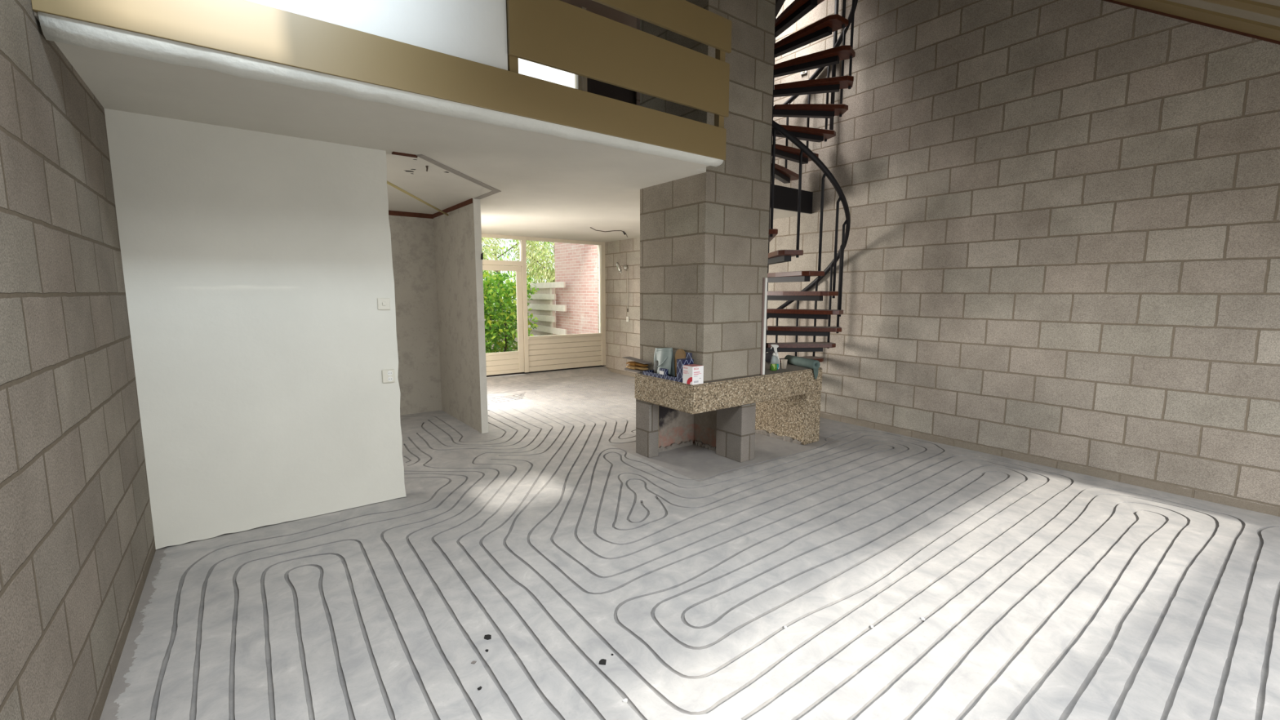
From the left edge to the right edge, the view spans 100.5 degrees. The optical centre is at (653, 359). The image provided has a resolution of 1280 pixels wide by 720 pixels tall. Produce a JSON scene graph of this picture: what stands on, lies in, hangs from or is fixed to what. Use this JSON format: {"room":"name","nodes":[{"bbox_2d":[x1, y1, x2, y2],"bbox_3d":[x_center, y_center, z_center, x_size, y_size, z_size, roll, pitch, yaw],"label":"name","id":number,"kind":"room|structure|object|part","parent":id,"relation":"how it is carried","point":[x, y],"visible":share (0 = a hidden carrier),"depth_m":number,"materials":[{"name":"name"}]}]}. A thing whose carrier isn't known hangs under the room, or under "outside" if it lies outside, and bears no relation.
{"room":"building under construction","nodes":[
{"label":"building under construction","id":0,"kind":"room"},
{"bbox_2d":[0,0,155,719],"bbox_3d":[-2.773,-2.267,2.333,0.249,6.920,10.300,-5,9,-37],"label":"wall","id":1,"kind":"structure","parent":0,"point":[77,548],"depth_m":1.78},
{"bbox_2d":[37,11,723,166],"bbox_3d":[-0.851,-1.298,2.905,3.330,0.069,0.134,-5,9,-37],"label":"trim","id":2,"kind":"structure","parent":1,"relation":"attached to","point":[54,28],"depth_m":2.31,"materials":[{"name":"paint"}]},
{"bbox_2d":[104,108,406,549],"bbox_3d":[-2.372,-0.159,3.380,1.351,2.434,0.100,-5,9,-37],"label":"wall partition","id":3,"kind":"structure","parent":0,"point":[256,265],"depth_m":3.26,"materials":[{"name":"white paint"}]},
{"bbox_2d":[377,297,390,309],"bbox_3d":[-1.859,-0.383,3.673,0.078,0.079,0.018,-5,9,-37],"label":"light switch","id":4,"kind":"object","parent":3,"relation":"attached to","point":[382,303],"visible":1,"depth_m":3.67,"materials":[{"name":"beige plastic"}]},
{"bbox_2d":[382,368,395,382],"bbox_3d":[-1.859,0.117,3.737,0.078,0.089,0.017,-5,9,-37],"label":"wall socket","id":5,"kind":"object","parent":3,"relation":"attached to","point":[388,375],"visible":1,"depth_m":3.73,"materials":[{"name":"beige plastic"}]},
{"bbox_2d":[386,370,392,375],"bbox_3d":[-1.848,0.097,3.735,0.034,0.034,0.003,-5,9,-37],"label":"outlet","id":6,"kind":"object","parent":5,"relation":"attached to","point":[388,372],"depth_m":3.73,"materials":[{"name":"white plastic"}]},
{"bbox_2d":[387,376,392,381],"bbox_3d":[-1.848,0.137,3.740,0.034,0.034,0.003,-5,9,-37],"label":"outlet","id":7,"kind":"object","parent":5,"relation":"attached to","point":[389,378],"depth_m":3.74,"materials":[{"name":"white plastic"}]},
{"bbox_2d":[391,151,417,157],"bbox_3d":[-1.712,-1.415,3.678,0.165,0.012,0.045,-5,9,-37],"label":"trim","id":8,"kind":"structure","parent":3,"relation":"attached to","point":[393,153],"depth_m":3.66,"materials":[{"name":"wood"}]},
{"bbox_2d":[245,0,507,70],"bbox_3d":[-1.488,-3.434,2.139,1.723,3.945,0.098,-5,9,-37],"label":"wall","id":9,"kind":"structure","parent":0,"point":[473,30],"depth_m":2.61,"materials":[{"name":"white paint"}]},
{"bbox_2d":[31,0,726,160],"bbox_3d":[-0.810,-1.431,2.836,3.350,0.216,0.025,-5,9,-37],"label":"beam","id":10,"kind":"structure","parent":9,"relation":"attached to","point":[243,28],"depth_m":2.46,"materials":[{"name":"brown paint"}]},
{"bbox_2d":[388,214,441,415],"bbox_3d":[-3.693,-0.480,5.964,2.426,2.438,0.120,-5,9,-37],"label":"wall","id":11,"kind":"structure","parent":0,"point":[412,238],"depth_m":6.50,"materials":[{"name":"paint"}]},
{"bbox_2d":[388,210,433,218],"bbox_3d":[-3.332,-1.686,6.010,1.625,0.053,0.008,-5,9,-37],"label":"trim","id":12,"kind":"structure","parent":11,"relation":"attached to","point":[390,212],"depth_m":6.34,"materials":[{"name":"wood"}]},
{"bbox_2d":[34,12,809,242],"bbox_3d":[-1.595,-1.814,5.990,5.977,0.217,5.970,-5,9,-37],"label":"ceiling","id":13,"kind":"structure","parent":0,"point":[551,186],"depth_m":3.49,"materials":[{"name":"paint"}]},
{"bbox_2d":[416,154,501,191],"bbox_3d":[-1.545,-1.500,4.353,0.067,0.008,1.351,1,7,7],"label":"trim","id":14,"kind":"structure","parent":13,"relation":"attached to","point":[421,156],"depth_m":4.21,"materials":[{"name":"paint"}]},
{"bbox_2d":[590,226,627,237],"bbox_3d":[-0.591,-1.924,8.032,0.192,0.070,0.915,5,9,34],"label":"cable","id":15,"kind":"object","parent":13,"relation":"hanging from","point":[624,233],"visible":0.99,"depth_m":7.95,"materials":[{"name":"grey plastic"}]},
{"bbox_2d":[506,0,731,128],"bbox_3d":[-0.126,-1.969,3.330,1.659,0.736,0.074,-5,9,-37],"label":"loft railing","id":16,"kind":"object","parent":13,"relation":"on","point":[557,34],"visible":0.95,"depth_m":3.29,"materials":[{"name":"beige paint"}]},
{"bbox_3d":[-0.767,-1.903,2.858,0.050,0.716,0.050,-5,9,-37],"label":"post","id":17,"kind":"part","parent":16,"relation":"part of","materials":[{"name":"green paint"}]},
{"bbox_3d":[0.477,-2.016,3.806,0.050,0.716,0.050,-5,9,-37],"label":"post","id":18,"kind":"part","parent":16,"relation":"part of","materials":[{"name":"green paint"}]},
{"bbox_2d":[433,198,488,433],"bbox_3d":[-2.267,-0.499,6.157,0.072,2.438,1.550,-5,9,-37],"label":"wall","id":19,"kind":"structure","parent":0,"point":[458,234],"depth_m":5.91,"materials":[{"name":"paint"}]},
{"bbox_2d":[386,181,448,215],"bbox_3d":[-2.118,-1.447,4.819,0.021,0.086,2.372,-1,7,-9],"label":"wooden stick","id":20,"kind":"object","parent":19,"relation":"attached to","point":[388,182],"visible":0.65,"depth_m":4.65,"materials":[{"name":"brown wood"}]},
{"bbox_2d":[432,198,472,217],"bbox_3d":[-2.264,-1.678,5.947,0.008,0.046,1.410,-5,9,-37],"label":"trim","id":21,"kind":"structure","parent":19,"relation":"attached to","point":[466,202],"depth_m":5.82,"materials":[{"name":"wood"}]},
{"bbox_2d":[474,191,498,199],"bbox_3d":[-1.626,-1.604,5.191,0.070,0.007,0.530,-5,9,-37],"label":"trim","id":22,"kind":"structure","parent":19,"relation":"attached to","point":[491,193],"depth_m":5.20,"materials":[{"name":"paint"}]},
{"bbox_2d":[560,0,639,106],"bbox_3d":[-1.121,-3.853,5.127,5.977,4.045,0.200,-5,9,-37],"label":"wall","id":23,"kind":"structure","parent":0,"point":[591,6],"depth_m":5.55,"materials":[{"name":"paint"}]},
{"bbox_2d":[574,74,581,89],"bbox_3d":[-1.072,-2.667,5.257,0.800,1.470,0.070,-5,9,-37],"label":"window","id":24,"kind":"structure","parent":23,"relation":"in","point":[577,77],"depth_m":5.45,"materials":[{"name":"beige paint"}]},
{"bbox_2d":[581,6,635,104],"bbox_3d":[-0.480,-2.733,5.691,0.685,1.680,0.115,-5,9,-37],"label":"door","id":25,"kind":"structure","parent":23,"relation":"in","point":[588,85],"depth_m":5.65,"materials":[{"name":"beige paint"}]},
{"bbox_3d":[-0.732,-2.711,5.499,0.050,1.680,0.115,-5,9,-37],"label":"frame","id":26,"kind":"part","parent":25,"relation":"part of","materials":[{"name":"beige paint"}]},
{"bbox_2d":[99,372,1279,719],"bbox_3d":[-0.307,0.934,4.607,6.050,0.012,10.040,-5,9,-37],"label":"floor","id":27,"kind":"structure","parent":0,"point":[1040,592],"depth_m":2.69,"materials":[{"name":"grey concrete"}]},
{"bbox_2d":[484,634,491,639],"bbox_3d":[-0.720,1.207,2.312,0.029,0.005,0.031,-2,7,-16],"label":"scrap","id":28,"kind":"object","parent":27,"relation":"on","point":[487,637],"visible":1,"depth_m":2.31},
{"bbox_2d":[598,658,606,665],"bbox_3d":[-0.204,1.228,2.160,0.028,0.005,0.028,1,7,7],"label":"scrap","id":29,"kind":"object","parent":27,"relation":"on","point":[602,661],"visible":1,"depth_m":2.15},
{"bbox_2d":[635,361,822,462],"bbox_3d":[0.762,0.480,5.168,1.750,0.758,0.810,-5,9,-37],"label":"fireplace","id":30,"kind":"object","parent":27,"relation":"on","point":[723,417],"visible":0.97,"depth_m":4.91,"materials":[{"name":"stone"}]},
{"bbox_2d":[624,368,648,373],"bbox_3d":[-0.160,0.102,5.017,0.100,0.020,0.250,-5,9,-37],"label":"pad","id":31,"kind":"object","parent":30,"relation":"on","point":[625,369],"visible":0.61,"depth_m":4.96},
{"bbox_2d":[626,364,648,370],"bbox_3d":[-0.156,0.078,4.991,0.120,0.035,0.289,-5,9,-37],"label":"glove","id":32,"kind":"object","parent":31,"relation":"on","point":[629,366],"visible":0.91,"depth_m":4.96,"materials":[{"name":"beige leather"}]},
{"bbox_2d":[626,360,648,366],"bbox_3d":[-0.155,0.044,4.987,0.120,0.035,0.289,-5,9,-37],"label":"glove","id":33,"kind":"object","parent":32,"relation":"on","point":[632,363],"visible":0.9,"depth_m":4.95,"materials":[{"name":"brown leather"}]},
{"bbox_2d":[622,356,652,364],"bbox_3d":[-0.152,0.008,5.004,0.090,0.032,0.359,-5,9,-37],"label":"board","id":34,"kind":"object","parent":33,"relation":"on","point":[632,358],"visible":1,"depth_m":4.98,"materials":[{"name":"wood"}]},
{"bbox_2d":[642,352,693,382],"bbox_3d":[0.125,0.041,4.632,0.130,0.240,0.550,-5,9,-37],"label":"cardboard tray","id":35,"kind":"object","parent":30,"relation":"on","point":[688,360],"visible":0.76,"depth_m":4.44,"materials":[{"name":"blue cardboard"}]},
{"bbox_2d":[659,368,667,375],"bbox_3d":[0.090,0.120,4.615,0.029,0.080,0.090,-5,9,-37],"label":"packet","id":36,"kind":"object","parent":35,"relation":"in","point":[662,371],"visible":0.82,"depth_m":4.59,"materials":[{"name":"white paper"}]},
{"bbox_2d":[653,347,675,377],"bbox_3d":[0.074,0.018,4.714,0.092,0.258,0.325,-5,9,-37],"label":"pouch","id":37,"kind":"object","parent":35,"relation":"in","point":[663,357],"visible":0.84,"depth_m":4.68,"materials":[{"name":"silver metal"}]},
{"bbox_2d":[675,349,685,376],"bbox_3d":[0.234,0.032,4.550,0.020,0.240,0.124,-5,9,-37],"label":"kraft sleeve","id":38,"kind":"object","parent":35,"relation":"in","point":[680,353],"visible":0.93,"depth_m":4.54,"materials":[{"name":"brown paper"}]},
{"bbox_3d":[0.167,0.598,5.173,0.545,0.518,0.080,-5,9,-37],"label":"panel","id":39,"kind":"part","parent":30,"relation":"part of","materials":[{"name":"paint"}]},
{"bbox_2d":[682,364,703,385],"bbox_3d":[0.326,0.122,4.355,0.121,0.148,0.121,-5,9,-37],"label":"carton","id":40,"kind":"object","parent":30,"relation":"on","point":[692,374],"visible":1,"depth_m":4.31,"materials":[{"name":"white cardboard"}]},
{"bbox_3d":[0.326,0.049,4.347,0.114,0.002,0.114,-5,9,-37],"label":"lid","id":41,"kind":"part","parent":40,"relation":"part of","materials":[{"name":"white cardboard"}]},
{"bbox_3d":[0.540,0.596,5.208,0.090,0.518,0.480,-5,9,-37],"label":"panel","id":42,"kind":"part","parent":30,"relation":"part of","materials":[{"name":"paint"}]},
{"bbox_2d":[764,351,777,363],"bbox_3d":[1.249,-0.027,5.639,0.188,0.126,0.145,-5,9,-37],"label":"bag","id":43,"kind":"object","parent":30,"relation":"on","point":[769,357],"visible":0.79,"depth_m":5.59,"materials":[{"name":"grey plastic"}]},
{"bbox_2d":[769,352,777,370],"bbox_3d":[1.157,0.021,5.105,0.076,0.172,0.063,-5,9,-37],"label":"soap bottle","id":44,"kind":"object","parent":30,"relation":"on","point":[773,366],"visible":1,"depth_m":5.09,"materials":[{"name":"green plastic"}]},
{"bbox_2d":[770,344,779,369],"bbox_3d":[1.188,-0.024,5.176,0.091,0.243,0.049,0,7,-3],"label":"spray bottle","id":45,"kind":"object","parent":30,"relation":"on","point":[775,346],"visible":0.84,"depth_m":5.16,"materials":[{"name":"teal plastic"}]},
{"bbox_2d":[781,359,787,368],"bbox_3d":[1.290,0.046,5.242,0.065,0.089,0.065,-5,9,-37],"label":"paper cup","id":46,"kind":"object","parent":30,"relation":"on","point":[784,362],"visible":1,"depth_m":5.22,"materials":[{"name":"white paper"}]},
{"bbox_2d":[784,355,820,378],"bbox_3d":[1.516,0.077,5.410,0.110,0.194,0.486,-2,7,-19],"label":"roll","id":47,"kind":"object","parent":30,"relation":"on","point":[815,365],"visible":0.97,"depth_m":5.29,"materials":[{"name":"plastic"}]},
{"bbox_2d":[765,0,857,362],"bbox_3d":[1.418,-1.956,5.676,1.333,5.475,1.732,3,8,23],"label":"spiral staircase","id":48,"kind":"structure","parent":27,"relation":"on","point":[782,197],"depth_m":5.54,"materials":[{"name":"black metal"}]},
{"bbox_3d":[1.562,-1.416,5.702,1.033,2.160,1.732,3,7,20],"label":"handrail","id":49,"kind":"part","parent":48,"relation":"part of","materials":[{"name":"black metal"}]},
{"bbox_3d":[1.611,-3.640,5.556,0.993,2.103,1.732,0,7,-1],"label":"handrail","id":50,"kind":"part","parent":48,"relation":"part of","materials":[{"name":"black metal"}]},
{"bbox_3d":[2.017,-3.478,5.903,0.042,1.900,0.042,-5,9,-37],"label":"newel post","id":51,"kind":"part","parent":48,"relation":"part of","materials":[{"name":"black metal"}]},
{"bbox_2d":[640,0,775,382],"bbox_3d":[0.455,-2.580,4.645,0.770,5.442,0.890,-5,9,-37],"label":"chimney","id":52,"kind":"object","parent":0,"point":[704,237],"depth_m":4.48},
{"bbox_2d":[760,277,767,374],"bbox_3d":[0.992,-0.292,4.772,0.044,0.870,0.017,-5,9,-37],"label":"cable trunking","id":53,"kind":"object","parent":52,"relation":"attached to","point":[764,279],"visible":1,"depth_m":4.77,"materials":[{"name":"white plastic"}]},
{"bbox_2d":[597,0,1279,516],"bbox_3d":[2.175,-2.715,6.106,0.274,6.920,10.300,-5,9,-37],"label":"wall","id":54,"kind":"structure","parent":0,"point":[1062,249],"depth_m":4.52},
{"bbox_2d":[486,364,604,377],"bbox_3d":[-2.027,0.344,9.626,2.576,0.315,0.150,-5,9,-37],"label":"sill","id":55,"kind":"structure","parent":54,"relation":"attached to","point":[500,375],"depth_m":9.49,"materials":[{"name":"beige wood"}]},
{"bbox_2d":[486,366,611,385],"bbox_3d":[-2.260,0.315,9.181,3.479,0.090,0.340,-5,9,-37],"label":"trim","id":56,"kind":"structure","parent":54,"relation":"attached to","point":[597,370],"depth_m":9.41,"materials":[{"name":"beige wood"}]},
{"bbox_2d":[519,236,605,372],"bbox_3d":[-1.587,-0.986,9.646,1.661,2.323,0.125,-5,9,-37],"label":"window","id":57,"kind":"structure","parent":54,"relation":"in","point":[541,353],"depth_m":9.68,"materials":[{"name":"beige paint"}]},
{"bbox_3d":[-1.601,-0.119,9.759,1.510,0.570,0.062,-5,9,-37],"label":"infill panel","id":58,"kind":"part","parent":57,"relation":"part of","materials":[{"name":"beige paint"}]},
{"bbox_2d":[616,262,628,311],"bbox_3d":[-0.551,-1.289,9.500,0.205,0.878,0.104,-1,7,-10],"label":"wall lamp","id":59,"kind":"object","parent":54,"relation":"attached to","point":[625,268],"visible":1,"depth_m":9.43,"materials":[{"name":"silver metal"}]},
{"bbox_3d":[-0.608,-1.637,9.453,0.112,0.177,0.059,5,9,36],"label":"lamp shade","id":60,"kind":"part","parent":59,"relation":"part of","materials":[{"name":"silver metal"}]},
{"bbox_2d":[1102,0,1279,44],"bbox_3d":[3.534,-2.750,4.071,0.026,3.478,5.050,-5,9,-37],"label":"trim","id":61,"kind":"structure","parent":54,"relation":"attached to","point":[1223,28],"depth_m":3.74,"materials":[{"name":"wood"}]},
{"bbox_2d":[1114,0,1279,41],"bbox_3d":[3.435,-2.748,3.995,0.276,3.464,5.050,-5,9,-37],"label":"trim","id":62,"kind":"structure","parent":54,"relation":"attached to","point":[1242,24],"depth_m":3.57,"materials":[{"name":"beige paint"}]},
{"bbox_2d":[1166,0,1279,26],"bbox_3d":[0.775,-3.151,2.743,6.500,4.512,6.400,-5,9,-37],"label":"roof","id":63,"kind":"structure","parent":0,"point":[1226,10],"depth_m":3.35,"materials":[{"name":"brown wood"}]},
{"bbox_2d":[1200,0,1279,17],"bbox_3d":[3.066,-2.714,3.714,0.146,3.464,5.050,-5,9,-37],"label":"trim","id":64,"kind":"structure","parent":63,"relation":"attached to","point":[1273,11],"depth_m":3.14,"materials":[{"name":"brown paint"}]},
{"bbox_3d":[-4.461,-0.679,7.549,3.650,2.438,0.250,-5,9,-37],"label":"wall","id":65,"kind":"structure","parent":0,"visible":0},
{"bbox_2d":[481,233,524,375],"bbox_3d":[-2.600,-0.892,8.856,0.915,2.323,0.154,-5,9,-37],"label":"door","id":66,"kind":"structure","parent":65,"relation":"in","point":[517,365],"depth_m":9.01,"materials":[{"name":"beige paint"}]},
{"label":"outside","id":67,"kind":"structure","parent":0,"visible":0},
{"bbox_2d":[484,319,517,364],"bbox_3d":[-10.917,-1.114,22.455,38.000,0.200,31.140,-5,9,-37],"label":"ground","id":68,"kind":"structure","parent":67,"point":[516,338],"depth_m":17.84,"materials":[{"name":"soil"}]},
{"bbox_2d":[481,237,504,288],"bbox_3d":[-5.392,-2.660,14.285,2.888,4.924,2.387,-5,9,-37],"label":"tree","id":69,"kind":"object","parent":68,"relation":"on","point":[485,239],"visible":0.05,"depth_m":14.55,"materials":[{"name":"green plant"}]},
{"bbox_2d":[482,270,538,360],"bbox_3d":[-3.827,-0.885,11.310,2.774,2.243,1.447,-5,9,-37],"label":"hedge","id":70,"kind":"object","parent":68,"relation":"on","point":[492,336],"visible":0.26,"depth_m":11.40,"materials":[{"name":"green plant"}]},
{"bbox_2d":[481,237,555,330],"bbox_3d":[-6.377,-5.153,21.691,6.650,8.243,5.409,-5,9,-37],"label":"tree","id":71,"kind":"object","parent":68,"relation":"on","point":[510,241],"visible":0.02,"depth_m":21.63,"materials":[{"name":"green plant"}]},
{"bbox_2d":[510,239,555,283],"bbox_3d":[-2.908,-2.737,15.983,2.739,4.678,2.183,-5,9,-37],"label":"tree","id":72,"kind":"object","parent":68,"relation":"on","point":[545,271],"visible":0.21,"depth_m":15.40,"materials":[{"name":"green plant"}]},
{"bbox_2d":[527,281,567,336],"bbox_3d":[-2.568,-0.862,12.377,0.120,1.830,2.421,-5,9,-37],"label":"fence","id":73,"kind":"object","parent":68,"relation":"on","point":[543,306],"visible":0.54,"depth_m":12.17,"materials":[{"name":"white wood"}]},
{"bbox_3d":[-2.258,-0.800,12.012,0.080,1.800,0.095,-5,9,-37],"label":"post","id":74,"kind":"part","parent":73,"relation":"part of","materials":[{"name":"white wood"}]},
{"bbox_2d":[554,242,598,334],"bbox_3d":[-1.452,-2.405,11.160,0.300,5.400,2.090,-5,9,-37],"label":"brick wall","id":75,"kind":"structure","parent":68,"relation":"on","point":[575,264],"depth_m":11.21,"materials":[{"name":"red brick"}]}
]}

